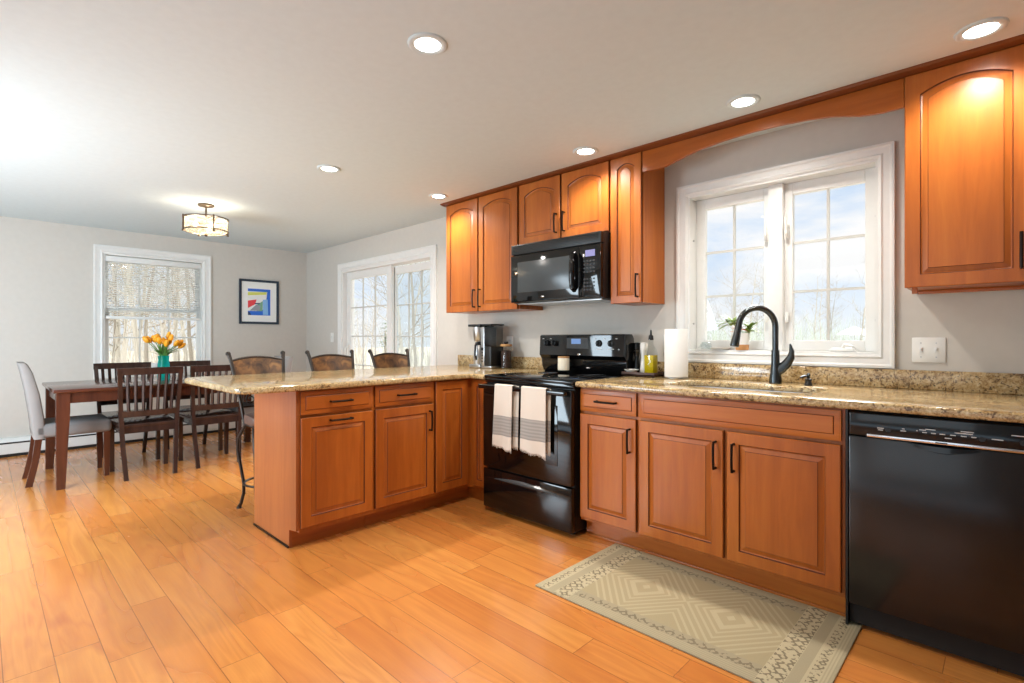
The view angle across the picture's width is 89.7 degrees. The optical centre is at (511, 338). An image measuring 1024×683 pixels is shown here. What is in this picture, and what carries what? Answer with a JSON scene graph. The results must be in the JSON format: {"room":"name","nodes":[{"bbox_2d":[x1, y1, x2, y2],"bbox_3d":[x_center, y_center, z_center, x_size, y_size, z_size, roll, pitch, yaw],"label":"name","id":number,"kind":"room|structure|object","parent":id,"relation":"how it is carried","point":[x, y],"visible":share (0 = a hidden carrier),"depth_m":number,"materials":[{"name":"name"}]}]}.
{"room":"kitchen","nodes":[
{"label":"kitchen","id":0,"kind":"room"},
{"bbox_2d":[0,216,305,437],"bbox_3d":[-4.890,-0.020,5.633,0.160,2.440,5.630,0,0,44],"label":"wall","id":1,"kind":"structure","parent":0,"point":[46,268],"depth_m":5.63,"materials":[{"name":"paint"}]},
{"bbox_2d":[0,422,242,457],"bbox_3d":[-4.838,1.105,5.520,0.068,0.190,5.180,0,0,44],"label":"baseboard heater","id":2,"kind":"object","parent":1,"relation":"attached to","point":[10,446],"visible":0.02,"depth_m":5.63,"materials":[{"name":"white metal"}]},
{"bbox_2d":[93,244,210,378],"bbox_3d":[-4.308,-0.303,6.211,0.174,1.502,1.175,0,0,44],"label":"window","id":3,"kind":"structure","parent":1,"relation":"in","point":[101,337],"depth_m":6.09,"materials":[{"name":"white wood"}]},
{"bbox_2d":[105,255,200,320],"bbox_3d":[-4.283,-0.584,6.188,0.051,0.718,0.959,0,0,44],"label":"window blind","id":4,"kind":"object","parent":3,"relation":"attached to","point":[109,259],"visible":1,"depth_m":6.16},
{"bbox_2d":[239,278,278,323],"bbox_3d":[-3.436,-0.496,7.005,0.023,0.598,0.511,0,0,44],"label":"framed picture","id":5,"kind":"object","parent":1,"relation":"attached to","point":[258,299],"visible":1,"depth_m":7.00},
{"bbox_2d":[248,288,269,315],"bbox_3d":[-3.438,-0.493,7.005,0.002,0.357,0.292,0,0,44],"label":"artwork","id":6,"kind":"object","parent":5,"relation":"attached to","point":[258,298],"depth_m":7.00},
{"bbox_2d":[0,0,1023,252],"bbox_3d":[-1.505,-1.300,2.364,9.570,0.120,5.630,0,0,44],"label":"ceiling","id":7,"kind":"structure","parent":0,"point":[121,115],"depth_m":2.58,"materials":[{"name":"paint"}]},
{"bbox_2d":[182,203,228,236],"bbox_3d":[-2.838,-1.092,4.777,0.376,0.296,0.376,0,0,-30],"label":"ceiling fixture","id":8,"kind":"object","parent":7,"relation":"attached to","point":[203,205],"visible":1,"depth_m":4.75,"materials":[{"name":"gold metal"}]},
{"bbox_2d":[317,165,340,172],"bbox_3d":[-1.335,-1.236,3.757,0.166,0.009,0.166,0,0,44],"label":"recessed light","id":9,"kind":"object","parent":7,"relation":"in","point":[324,168],"visible":1,"depth_m":3.75,"materials":[{"name":"white"}]},
{"bbox_2d":[407,32,446,55],"bbox_3d":[-0.355,-1.236,2.168,0.166,0.009,0.166,0,0,44],"label":"recessed light","id":10,"kind":"object","parent":7,"relation":"in","point":[423,43],"visible":1,"depth_m":2.16,"materials":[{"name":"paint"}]},
{"bbox_2d":[429,193,447,198],"bbox_3d":[-0.640,-1.236,4.481,0.166,0.009,0.166,0,0,44],"label":"recessed light","id":11,"kind":"object","parent":7,"relation":"in","point":[435,195],"visible":1,"depth_m":4.47,"materials":[{"name":"white"}]},
{"bbox_2d":[573,146,597,155],"bbox_3d":[0.486,-1.236,3.406,0.166,0.009,0.166,0,0,44],"label":"recessed light","id":12,"kind":"object","parent":7,"relation":"in","point":[586,150],"visible":1,"depth_m":3.40,"materials":[{"name":"white"}]},
{"bbox_2d":[726,94,760,109],"bbox_3d":[1.209,-1.236,2.694,0.166,0.009,0.166,0,0,44],"label":"recessed light","id":13,"kind":"object","parent":7,"relation":"in","point":[744,101],"visible":1,"depth_m":2.69,"materials":[{"name":"white"}]},
{"bbox_2d":[954,17,1009,42],"bbox_3d":[1.882,-1.236,2.067,0.166,0.009,0.166,0,0,44],"label":"recessed light","id":14,"kind":"object","parent":7,"relation":"in","point":[985,28],"visible":1,"depth_m":2.06,"materials":[{"name":"white"}]},
{"bbox_2d":[0,428,1023,682],"bbox_3d":[-1.505,1.260,2.364,9.570,0.120,5.630,0,0,44],"label":"floor","id":15,"kind":"structure","parent":0,"point":[157,575],"depth_m":2.40,"materials":[{"name":"brown wood"}]},
{"bbox_2d":[16,362,111,487],"bbox_3d":[-3.876,0.700,4.465,0.450,1.000,0.592,0,0,44],"label":"upholstered chair","id":16,"kind":"object","parent":15,"relation":"on","point":[41,428],"visible":0.98,"depth_m":4.30,"materials":[{"name":"fabric"}]},
{"bbox_2d":[93,362,159,465],"bbox_3d":[-3.833,0.725,5.140,0.575,0.950,0.480,0,0,44],"label":"dining chair","id":17,"kind":"object","parent":15,"relation":"on","point":[112,414],"visible":0.33,"depth_m":5.22,"materials":[{"name":"brown wood"}]},
{"bbox_2d":[109,366,183,481],"bbox_3d":[-3.308,0.725,4.640,0.575,0.950,0.480,0,0,44],"label":"dining chair","id":18,"kind":"object","parent":15,"relation":"on","point":[140,421],"visible":0.86,"depth_m":4.51,"materials":[{"name":"brown wood"}]},
{"bbox_2d":[42,374,251,490],"bbox_3d":[-3.336,0.802,5.043,1.035,0.795,1.810,0,0,44],"label":"dining table","id":19,"kind":"object","parent":15,"relation":"on","point":[59,396],"visible":0.5,"depth_m":4.35,"materials":[{"name":"brown wood"}]},
{"bbox_2d":[157,356,168,379],"bbox_3d":[-3.425,0.286,5.062,0.104,0.235,0.104,0,0,44],"label":"flower vase","id":20,"kind":"object","parent":19,"relation":"on","point":[164,361],"visible":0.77,"depth_m":5.03,"materials":[{"name":"teal glass"}]},
{"bbox_2d":[142,336,162,366],"bbox_3d":[-3.490,0.181,5.016,0.188,0.408,0.057,0,0,-19],"label":"tulip","id":21,"kind":"object","parent":20,"relation":"in","point":[145,339],"visible":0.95,"depth_m":4.99,"materials":[{"name":"orange plant"}]},
{"bbox_2d":[153,335,162,357],"bbox_3d":[-3.431,0.173,5.009,0.043,0.422,0.125,0,0,24],"label":"tulip","id":22,"kind":"object","parent":20,"relation":"in","point":[154,336],"visible":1,"depth_m":4.97,"materials":[{"name":"orange plant"}]},
{"bbox_2d":[157,337,162,356],"bbox_3d":[-3.429,0.184,5.013,0.055,0.401,0.109,0,0,-22],"label":"tulip","id":23,"kind":"object","parent":20,"relation":"in","point":[159,340],"visible":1,"depth_m":4.98,"materials":[{"name":"orange plant"}]},
{"bbox_2d":[163,340,168,355],"bbox_3d":[-3.382,0.199,5.026,0.137,0.371,0.043,0,0,44],"label":"tulip","id":24,"kind":"object","parent":20,"relation":"in","point":[166,342],"visible":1,"depth_m":5.00,"materials":[{"name":"orange plant"}]},
{"bbox_2d":[165,334,174,354],"bbox_3d":[-3.373,0.172,5.048,0.132,0.426,0.060,0,0,4],"label":"tulip","id":25,"kind":"object","parent":20,"relation":"in","point":[171,337],"visible":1,"depth_m":5.03,"materials":[{"name":"orange plant"}]},
{"bbox_2d":[165,340,179,355],"bbox_3d":[-3.353,0.199,5.063,0.176,0.372,0.046,0,0,6],"label":"tulip","id":26,"kind":"object","parent":20,"relation":"in","point":[176,343],"visible":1,"depth_m":5.05,"materials":[{"name":"orange plant"}]},
{"bbox_2d":[160,360,222,450],"bbox_3d":[-3.440,0.725,5.546,0.575,0.950,0.480,0,0,44],"label":"dining chair","id":27,"kind":"object","parent":15,"relation":"on","point":[186,408],"visible":0.23,"depth_m":5.67,"materials":[{"name":"brown wood"}]},
{"bbox_2d":[178,365,242,468],"bbox_3d":[-2.958,0.725,5.060,0.575,0.950,0.480,0,0,44],"label":"dining chair","id":28,"kind":"object","parent":15,"relation":"on","point":[207,416],"visible":0.67,"depth_m":4.90,"materials":[{"name":"brown wood"}]},
{"bbox_2d":[225,351,284,508],"bbox_3d":[-1.732,0.646,3.656,0.474,1.108,0.418,0,0,44],"label":"bar stool","id":29,"kind":"object","parent":15,"relation":"on","point":[248,364],"visible":0.41,"depth_m":3.68,"materials":[{"name":"metal"}]},
{"bbox_2d":[223,356,292,454],"bbox_3d":[-2.767,0.700,5.614,0.450,1.000,0.592,0,0,44],"label":"upholstered chair","id":30,"kind":"object","parent":15,"relation":"on","point":[288,359],"visible":0.12,"depth_m":5.55,"materials":[{"name":"grey fabric"}]},
{"bbox_2d":[253,386,372,547],"bbox_3d":[-1.250,0.746,3.252,0.691,0.908,0.490,0,0,44],"label":"base cabinet","id":31,"kind":"object","parent":15,"relation":"on","point":[313,449],"visible":0.98,"depth_m":3.04,"materials":[{"name":"brown wood"}]},
{"bbox_2d":[305,349,354,370],"bbox_3d":[-1.333,0.646,4.070,0.474,1.108,0.418,0,0,44],"label":"bar stool","id":32,"kind":"object","parent":15,"relation":"on","point":[325,362],"visible":0.18,"depth_m":4.21,"materials":[{"name":"leather"}]},
{"bbox_2d":[368,349,409,367],"bbox_3d":[-0.947,0.646,4.469,0.474,1.108,0.418,0,0,44],"label":"bar stool","id":33,"kind":"object","parent":15,"relation":"on","point":[383,360],"visible":0.23,"depth_m":4.61,"materials":[{"name":"leather"}]},
{"bbox_2d":[365,381,432,525],"bbox_3d":[-0.917,0.746,3.597,0.691,0.908,0.470,0,0,44],"label":"base cabinet","id":34,"kind":"object","parent":15,"relation":"on","point":[402,413],"visible":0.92,"depth_m":3.37,"materials":[{"name":"brown wood"}]},
{"bbox_2d":[425,378,486,508],"bbox_3d":[-0.314,0.746,4.117,0.836,0.908,1.114,0,0,44],"label":"base cabinet","id":35,"kind":"object","parent":15,"relation":"on","point":[458,466],"visible":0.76,"depth_m":3.70,"materials":[{"name":"brown wood"}]},
{"bbox_2d":[184,355,543,393],"bbox_3d":[-0.900,0.226,3.807,1.256,0.132,2.390,0,0,44],"label":"countertop","id":36,"kind":"structure","parent":35,"relation":"on","point":[267,383],"depth_m":3.38,"materials":[{"name":"stone"}]},
{"bbox_2d":[468,324,503,368],"bbox_3d":[-0.235,0.065,4.508,0.281,0.379,0.189,0,0,44],"label":"coffee maker","id":37,"kind":"object","parent":36,"relation":"on","point":[487,354],"visible":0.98,"depth_m":4.45,"materials":[{"name":"metal"}]},
{"bbox_2d":[473,327,480,340],"bbox_3d":[-0.289,-0.038,4.542,0.111,0.123,0.120,0,0,44],"label":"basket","id":38,"kind":"object","parent":37,"relation":"on","point":[476,330],"depth_m":4.49,"materials":[{"name":"metal"}]},
{"bbox_2d":[500,341,511,367],"bbox_3d":[-0.050,0.140,4.428,0.102,0.230,0.102,0,0,44],"label":"jar","id":39,"kind":"object","parent":36,"relation":"on","point":[505,354],"visible":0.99,"depth_m":4.39,"materials":[{"name":"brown glass"}]},
{"bbox_2d":[478,334,633,534],"bbox_3d":[0.313,0.585,3.585,0.786,1.230,0.808,0,0,44],"label":"range","id":40,"kind":"object","parent":15,"relation":"on","point":[518,483],"visible":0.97,"depth_m":3.37,"materials":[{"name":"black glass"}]},
{"bbox_2d":[492,384,518,450],"bbox_3d":[-0.040,0.522,3.381,0.208,0.441,0.053,0,0,44],"label":"dish towel","id":41,"kind":"object","parent":40,"relation":"hanging from","point":[506,401],"visible":0.98,"depth_m":3.36,"materials":[{"name":"fabric"}]},
{"bbox_2d":[520,386,550,459],"bbox_3d":[0.140,0.522,3.202,0.232,0.440,0.054,0,0,44],"label":"dish towel","id":42,"kind":"object","parent":40,"relation":"hanging from","point":[535,419],"visible":0.99,"depth_m":3.17,"materials":[{"name":"fabric"}]},
{"bbox_2d":[484,370,629,383],"bbox_3d":[0.339,0.264,3.608,0.780,0.023,0.738,0,0,44],"label":"cooktop","id":43,"kind":"object","parent":40,"relation":"in","point":[546,376],"depth_m":3.50,"materials":[{"name":"black glass"}]},
{"bbox_2d":[558,356,568,370],"bbox_3d":[0.384,0.193,3.828,0.087,0.119,0.087,0,0,44],"label":"candle jar","id":44,"kind":"object","parent":40,"relation":"on","point":[563,361],"visible":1,"depth_m":3.79,"materials":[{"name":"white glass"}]},
{"bbox_2d":[580,388,643,551],"bbox_3d":[0.807,0.746,3.233,0.393,0.908,0.827,0,0,44],"label":"base cabinet","id":45,"kind":"object","parent":15,"relation":"on","point":[609,419],"visible":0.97,"depth_m":2.96,"materials":[{"name":"brown wood"}]},
{"bbox_2d":[535,543,862,682],"bbox_3d":[0.795,1.196,2.329,1.212,0.008,0.711,0,0,44],"label":"kitchen rug","id":46,"kind":"object","parent":15,"relation":"on","point":[755,635],"visible":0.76,"depth_m":2.22,"materials":[{"name":"beige fabric"}]},
{"bbox_2d":[639,392,845,616],"bbox_3d":[1.298,0.746,2.759,0.973,0.908,0.827,0,0,44],"label":"base cabinet","id":47,"kind":"object","parent":15,"relation":"on","point":[750,493],"visible":0.89,"depth_m":2.42,"materials":[{"name":"brown wood"}]},
{"bbox_2d":[575,361,1023,422],"bbox_3d":[1.662,0.226,2.417,2.767,0.132,0.830,0,0,44],"label":"countertop","id":48,"kind":"structure","parent":47,"relation":"on","point":[988,396],"depth_m":2.51,"materials":[{"name":"stone"}]},
{"bbox_2d":[621,371,663,377],"bbox_3d":[0.901,0.240,3.495,0.250,0.030,0.190,0,0,44],"label":"serving tray","id":49,"kind":"object","parent":48,"relation":"on","point":[624,373],"visible":0.79,"depth_m":3.42,"materials":[{"name":"brown wood"}]},
{"bbox_2d":[633,342,639,371],"bbox_3d":[0.871,0.132,3.594,0.058,0.210,0.058,0,0,44],"label":"pepper mill","id":50,"kind":"object","parent":49,"relation":"on","point":[636,346],"visible":0.79,"depth_m":3.58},
{"bbox_2d":[640,342,647,372],"bbox_3d":[0.904,0.132,3.527,0.058,0.210,0.058,0,0,44],"label":"salt mill","id":51,"kind":"object","parent":49,"relation":"on","point":[643,346],"visible":0.74,"depth_m":3.51,"materials":[{"name":"ceramic"}]},
{"bbox_2d":[644,330,657,372],"bbox_3d":[0.930,0.089,3.446,0.072,0.295,0.072,0,0,44],"label":"oil bottle","id":52,"kind":"object","parent":49,"relation":"on","point":[650,361],"visible":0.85,"depth_m":3.42,"materials":[{"name":"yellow glass"}]},
{"bbox_2d":[664,328,688,378],"bbox_3d":[1.051,0.093,3.295,0.150,0.324,0.150,0,0,44],"label":"paper towel roll","id":53,"kind":"object","parent":48,"relation":"on","point":[675,340],"visible":1,"depth_m":3.23,"materials":[{"name":"paper"}]},
{"bbox_2d":[695,386,800,392],"bbox_3d":[1.244,0.389,2.785,0.820,0.192,0.455,0,0,44],"label":"sink","id":54,"kind":"object","parent":48,"relation":"in","point":[695,386],"visible":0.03,"depth_m":2.97,"materials":[{"name":"metal"}]},
{"bbox_2d":[730,305,794,383],"bbox_3d":[1.401,0.033,2.910,0.345,0.445,0.092,0,0,3],"label":"kitchen faucet","id":55,"kind":"object","parent":48,"relation":"on","point":[777,368],"visible":1,"depth_m":2.89,"materials":[{"name":"metal"}]},
{"bbox_2d":[800,373,812,385],"bbox_3d":[1.593,0.222,2.797,0.074,0.069,0.042,0,0,-1],"label":"soap dispenser","id":56,"kind":"object","parent":48,"relation":"on","point":[808,379],"visible":1,"depth_m":2.79,"materials":[{"name":"metal"}]},
{"bbox_2d":[846,409,1023,676],"bbox_3d":[1.844,0.748,2.174,0.617,0.905,0.710,0,0,44],"label":"dishwasher","id":57,"kind":"object","parent":15,"relation":"on","point":[935,504],"visible":0.99,"depth_m":1.94,"materials":[{"name":"black metal"}]},
{"bbox_2d":[306,108,1023,373],"bbox_3d":[0.452,-0.020,4.276,9.410,2.440,0.160,0,0,44],"label":"wall","id":58,"kind":"structure","parent":0,"point":[983,331],"depth_m":3.35,"materials":[{"name":"paint"}]},
{"bbox_2d":[338,244,436,368],"bbox_3d":[-1.484,0.113,6.130,2.102,2.175,0.182,0,0,44],"label":"door","id":59,"kind":"structure","parent":58,"relation":"in","point":[387,264],"depth_m":6.08,"materials":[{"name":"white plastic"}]},
{"bbox_2d":[446,187,542,313],"bbox_3d":[-0.189,-0.730,4.541,0.916,0.988,0.345,0,0,44],"label":"upper cabinet","id":60,"kind":"object","parent":58,"relation":"attached to","point":[481,232],"visible":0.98,"depth_m":4.41,"materials":[{"name":"brown wood"}]},
{"bbox_2d":[458,355,543,368],"bbox_3d":[-0.078,0.208,4.659,1.256,0.096,0.022,0,0,44],"label":"backsplash","id":61,"kind":"structure","parent":58,"relation":"attached to","point":[517,362],"depth_m":4.50,"materials":[{"name":"stone"}]},
{"bbox_2d":[507,336,512,349],"bbox_3d":[-0.020,0.040,4.614,0.080,0.120,0.009,0,0,44],"label":"power outlet","id":62,"kind":"object","parent":58,"relation":"attached to","point":[509,338],"visible":0.76,"depth_m":4.61,"materials":[{"name":"white plastic"}]},
{"bbox_2d":[519,161,610,244],"bbox_3d":[0.450,-0.980,3.924,0.860,0.489,0.345,0,0,44],"label":"upper cabinet","id":63,"kind":"object","parent":58,"relation":"attached to","point":[576,202],"visible":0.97,"depth_m":3.78,"materials":[{"name":"brown wood"}]},
{"bbox_2d":[511,231,610,305],"bbox_3d":[0.407,-0.500,3.887,0.846,0.464,0.454,0,0,44],"label":"microwave","id":64,"kind":"object","parent":63,"relation":"attached to","point":[575,269],"visible":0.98,"depth_m":3.71,"materials":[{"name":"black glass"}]},
{"bbox_2d":[611,152,664,305],"bbox_3d":[0.849,-0.730,3.538,0.250,0.988,0.345,0,0,44],"label":"upper cabinet","id":65,"kind":"object","parent":58,"relation":"attached to","point":[637,196],"visible":0.99,"depth_m":3.44,"materials":[{"name":"brown wood"}]},
{"bbox_2d":[440,34,1023,206],"bbox_3d":[1.005,-1.230,3.381,4.312,0.018,0.355,0,0,44],"label":"trim","id":66,"kind":"structure","parent":58,"relation":"attached to","point":[1016,40],"depth_m":2.73,"materials":[{"name":"brown wood"}]},
{"bbox_2d":[676,141,894,367],"bbox_3d":[1.609,-0.434,3.143,1.198,1.178,0.184,0,0,44],"label":"window","id":67,"kind":"structure","parent":58,"relation":"in","point":[873,165],"depth_m":3.10,"materials":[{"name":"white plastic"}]},
{"bbox_2d":[709,347,731,349],"bbox_3d":[1.346,0.065,3.323,0.140,0.016,0.140,0,0,44],"label":"saucer","id":68,"kind":"object","parent":67,"relation":"on","point":[714,348],"visible":1,"depth_m":3.27,"materials":[{"name":"ceramic"}]},
{"bbox_2d":[715,316,760,349],"bbox_3d":[1.417,-0.037,3.242,0.285,0.220,0.164,0,0,35],"label":"potted plant","id":69,"kind":"object","parent":67,"relation":"on","point":[745,337],"visible":0.73,"depth_m":3.20,"materials":[{"name":"ceramic"}]},
{"bbox_2d":[658,361,1023,394],"bbox_3d":[1.942,0.208,2.708,2.767,0.096,0.022,0,0,44],"label":"backsplash","id":70,"kind":"structure","parent":58,"relation":"attached to","point":[979,382],"depth_m":2.71,"materials":[{"name":"stone"}]},
{"bbox_2d":[912,338,945,362],"bbox_3d":[2.084,0.058,2.577,0.132,0.125,0.018,0,0,44],"label":"light switch","id":71,"kind":"object","parent":58,"relation":"attached to","point":[929,350],"visible":1,"depth_m":2.58,"materials":[{"name":"white plastic"}]},
{"bbox_2d":[905,44,1023,293],"bbox_3d":[2.231,-0.717,2.204,0.852,1.014,0.345,0,0,44],"label":"upper cabinet","id":72,"kind":"object","parent":58,"relation":"attached to","point":[964,120],"visible":1,"depth_m":2.26,"materials":[{"name":"brown wood"}]},
{"bbox_2d":[642,78,904,171],"bbox_3d":[1.348,-1.150,2.889,1.366,0.136,0.020,0,0,44],"label":"window valance","id":73,"kind":"object","parent":72,"relation":"attached to","point":[890,96],"visible":1,"depth_m":2.71,"materials":[{"name":"brown wood"}]},
{"label":"outside","id":74,"kind":"structure","parent":0,"visible":0},
{"bbox_2d":[109,347,429,368],"bbox_3d":[-0.370,1.950,21.210,150.000,0.300,150.000,0,0,44],"label":"ground","id":75,"kind":"structure","parent":74,"point":[368,358],"depth_m":54.53,"materials":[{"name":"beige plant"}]},
{"bbox_2d":[108,263,130,362],"bbox_3d":[-13.974,-5.254,18.366,5.157,14.119,6.598,0,0,30],"label":"bare tree","id":76,"kind":"object","parent":75,"relation":"on","point":[117,322],"visible":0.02,"depth_m":19.25,"materials":[{"name":"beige plant"}]},
{"bbox_2d":[108,266,162,325],"bbox_3d":[-12.967,-2.326,14.847,4.882,8.257,3.788,0,0,-38],"label":"bare tree","id":77,"kind":"object","parent":75,"relation":"on","point":[119,266],"visible":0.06,"depth_m":14.91,"materials":[{"name":"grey plant"}]},
{"bbox_2d":[108,263,166,362],"bbox_3d":[-12.819,-1.489,16.188,3.891,6.581,3.019,0,0,-12],"label":"bare tree","id":78,"kind":"object","parent":75,"relation":"on","point":[114,330],"visible":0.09,"depth_m":16.00,"materials":[{"name":"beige plant"}]},
{"bbox_2d":[109,264,181,361],"bbox_3d":[-16.566,-2.995,21.907,5.247,9.594,3.851,0,0,-30],"label":"bare tree","id":79,"kind":"object","parent":75,"relation":"on","point":[125,320],"visible":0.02,"depth_m":22.03,"materials":[{"name":"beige plant"}]},
{"bbox_2d":[109,265,182,335],"bbox_3d":[-12.530,-2.696,17.515,3.611,8.995,4.920,0,0,-11],"label":"bare tree","id":80,"kind":"object","parent":75,"relation":"on","point":[137,265],"visible":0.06,"depth_m":17.57,"materials":[{"name":"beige plant"}]},
{"bbox_2d":[108,263,194,361],"bbox_3d":[-11.188,-3.909,16.267,4.720,11.419,5.604,0,0,7],"label":"bare tree","id":81,"kind":"object","parent":75,"relation":"on","point":[146,356],"visible":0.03,"depth_m":15.59,"materials":[{"name":"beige plant"}]},
{"bbox_2d":[108,268,194,359],"bbox_3d":[-14.470,-4.475,21.033,5.869,12.559,4.588,0,0,3],"label":"bare tree","id":82,"kind":"object","parent":75,"relation":"on","point":[183,334],"visible":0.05,"depth_m":21.93,"materials":[{"name":"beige plant"}]},
{"bbox_2d":[109,264,194,361],"bbox_3d":[-10.944,-3.615,14.651,4.350,10.835,5.926,0,0,-24],"label":"bare tree","id":83,"kind":"object","parent":75,"relation":"on","point":[135,326],"visible":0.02,"depth_m":14.63,"materials":[{"name":"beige plant"}]},
{"bbox_2d":[117,271,194,346],"bbox_3d":[-14.493,-2.254,21.641,4.436,8.112,3.256,0,0,16],"label":"bare tree","id":84,"kind":"object","parent":75,"relation":"on","point":[137,271],"visible":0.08,"depth_m":21.58,"materials":[{"name":"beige plant"}]},
{"bbox_2d":[136,268,178,360],"bbox_3d":[-13.343,-3.159,19.837,4.868,9.920,4.100,0,0,40],"label":"bare tree","id":85,"kind":"object","parent":75,"relation":"on","point":[172,268],"visible":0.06,"depth_m":19.69,"materials":[{"name":"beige plant"}]},
{"bbox_2d":[134,266,188,333],"bbox_3d":[-15.358,-1.757,23.137,4.885,7.118,3.201,0,0,31],"label":"bare tree","id":86,"kind":"object","parent":75,"relation":"on","point":[148,266],"visible":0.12,"depth_m":23.50,"materials":[{"name":"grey plant"}]},
{"bbox_2d":[134,265,195,360],"bbox_3d":[-11.696,-3.922,17.587,4.183,11.453,5.352,0,0,28],"label":"bare tree","id":87,"kind":"object","parent":75,"relation":"on","point":[176,324],"visible":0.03,"depth_m":16.88,"materials":[{"name":"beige plant"}]},
{"bbox_2d":[175,268,195,360],"bbox_3d":[-8.225,-2.537,12.702,3.981,8.678,5.130,0,0,-45],"label":"bare tree","id":88,"kind":"object","parent":75,"relation":"on","point":[189,327],"visible":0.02,"depth_m":13.30,"materials":[{"name":"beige plant"}]},
{"bbox_2d":[109,291,429,368],"bbox_3d":[-8.949,0.411,23.954,24.681,2.783,21.374,0,0,44],"label":"brush","id":89,"kind":"object","parent":75,"relation":"on","point":[125,346],"visible":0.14,"depth_m":14.73,"materials":[{"name":"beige plant"}]},
{"bbox_2d":[364,290,384,349],"bbox_3d":[-12.751,-1.646,47.383,2.768,6.896,3.771,0,0,-42],"label":"bare tree","id":90,"kind":"object","parent":75,"relation":"on","point":[382,290],"visible":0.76,"depth_m":47.41,"materials":[{"name":"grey plant"}]},
{"bbox_2d":[364,306,384,352],"bbox_3d":[-12.248,-0.870,46.519,2.402,5.342,3.666,0,0,19],"label":"bare tree","id":91,"kind":"object","parent":75,"relation":"on","point":[379,306],"visible":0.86,"depth_m":46.08,"materials":[{"name":"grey plant"}]},
{"bbox_2d":[356,273,404,353],"bbox_3d":[-6.864,-5.282,25.839,5.177,14.174,6.624,0,0,-18],"label":"bare tree","id":92,"kind":"object","parent":75,"relation":"on","point":[366,303],"visible":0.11,"depth_m":25.83,"materials":[{"name":"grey plant"}]},
{"bbox_2d":[378,323,386,352],"bbox_3d":[-3.256,0.696,13.301,1.046,2.207,1.074,0,0,44],"label":"evergreen shrub","id":93,"kind":"object","parent":75,"relation":"on","point":[385,327],"visible":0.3,"depth_m":13.29,"materials":[{"name":"green plant"}]},
{"bbox_2d":[358,264,418,345],"bbox_3d":[-4.631,-1.559,19.089,3.083,6.721,3.974,0,0,-18],"label":"bare tree","id":94,"kind":"object","parent":75,"relation":"on","point":[409,264],"visible":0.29,"depth_m":19.62,"materials":[{"name":"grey plant"}]},
{"bbox_2d":[398,271,429,364],"bbox_3d":[-4.753,-3.636,29.610,3.974,10.879,5.084,0,0,-31],"label":"bare tree","id":95,"kind":"object","parent":75,"relation":"on","point":[415,309],"visible":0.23,"depth_m":29.33,"materials":[{"name":"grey plant"}]},
{"bbox_2d":[404,270,429,338],"bbox_3d":[-5.006,-2.604,29.549,3.641,8.809,4.324,0,0,-5],"label":"bare tree","id":96,"kind":"object","parent":75,"relation":"on","point":[427,270],"visible":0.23,"depth_m":29.31,"materials":[{"name":"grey plant"}]},
{"bbox_2d":[410,263,429,366],"bbox_3d":[-3.770,-2.773,16.829,4.198,9.151,5.410,0,0,10],"label":"bare tree","id":97,"kind":"object","parent":75,"relation":"on","point":[411,277],"visible":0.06,"depth_m":17.29,"materials":[{"name":"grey plant"}]},
{"bbox_2d":[713,258,751,338],"bbox_3d":[19.148,-2.580,44.566,3.518,8.763,4.793,0,0,32],"label":"bare tree","id":98,"kind":"object","parent":75,"relation":"on","point":[745,258],"visible":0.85,"depth_m":44.02,"materials":[{"name":"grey plant"}]},
{"bbox_2d":[727,252,763,338],"bbox_3d":[24.072,-4.422,52.121,5.820,12.453,4.549,0,0,5],"label":"bare tree","id":99,"kind":"object","parent":75,"relation":"on","point":[754,252],"visible":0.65,"depth_m":51.63,"materials":[{"name":"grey plant"}]},
{"bbox_2d":[740,284,763,338],"bbox_3d":[22.054,-1.565,46.703,3.088,6.733,3.980,0,0,-19],"label":"bare tree","id":100,"kind":"object","parent":75,"relation":"on","point":[761,284],"visible":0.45,"depth_m":46.38,"materials":[{"name":"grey plant"}]},
{"bbox_2d":[750,268,763,332],"bbox_3d":[20.702,-2.175,42.091,3.193,7.953,4.350,0,0,22],"label":"bare tree","id":101,"kind":"object","parent":75,"relation":"on","point":[763,268],"visible":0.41,"depth_m":42.34,"materials":[{"name":"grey plant"}]},
{"bbox_2d":[707,312,864,339],"bbox_3d":[25.066,-0.096,48.016,42.923,3.800,32.352,0,0,31],"label":"brush","id":102,"kind":"object","parent":75,"relation":"on","point":[801,330],"visible":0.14,"depth_m":40.29,"materials":[{"name":"plant"}]},
{"bbox_2d":[798,259,837,338],"bbox_3d":[29.313,-3.327,48.707,4.796,10.262,3.748,0,0,-31],"label":"bare tree","id":103,"kind":"object","parent":75,"relation":"on","point":[822,259],"visible":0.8,"depth_m":48.93,"materials":[{"name":"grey plant"}]},
{"bbox_2d":[803,280,843,339],"bbox_3d":[33.615,-2.465,56.035,4.667,8.534,3.426,0,0,10],"label":"bare tree","id":104,"kind":"object","parent":75,"relation":"on","point":[820,329],"visible":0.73,"depth_m":56.04,"materials":[{"name":"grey plant"}]},
{"bbox_2d":[810,269,849,337],"bbox_3d":[27.548,-2.271,43.985,3.366,8.142,3.996,0,0,-6],"label":"bare tree","id":105,"kind":"object","parent":75,"relation":"on","point":[826,269],"visible":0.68,"depth_m":43.93,"materials":[{"name":"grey plant"}]},
{"bbox_2d":[812,291,848,336],"bbox_3d":[31.400,-1.706,50.786,3.219,7.017,4.148,0,0,11],"label":"bare tree","id":106,"kind":"object","parent":75,"relation":"on","point":[826,291],"visible":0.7,"depth_m":51.06,"materials":[{"name":"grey plant"}]},
{"bbox_2d":[837,257,864,339],"bbox_3d":[27.029,-3.839,38.116,4.122,11.285,5.274,0,0,20],"label":"bare tree","id":107,"kind":"object","parent":75,"relation":"on","point":[863,315],"visible":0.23,"depth_m":38.62,"materials":[{"name":"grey plant"}]},
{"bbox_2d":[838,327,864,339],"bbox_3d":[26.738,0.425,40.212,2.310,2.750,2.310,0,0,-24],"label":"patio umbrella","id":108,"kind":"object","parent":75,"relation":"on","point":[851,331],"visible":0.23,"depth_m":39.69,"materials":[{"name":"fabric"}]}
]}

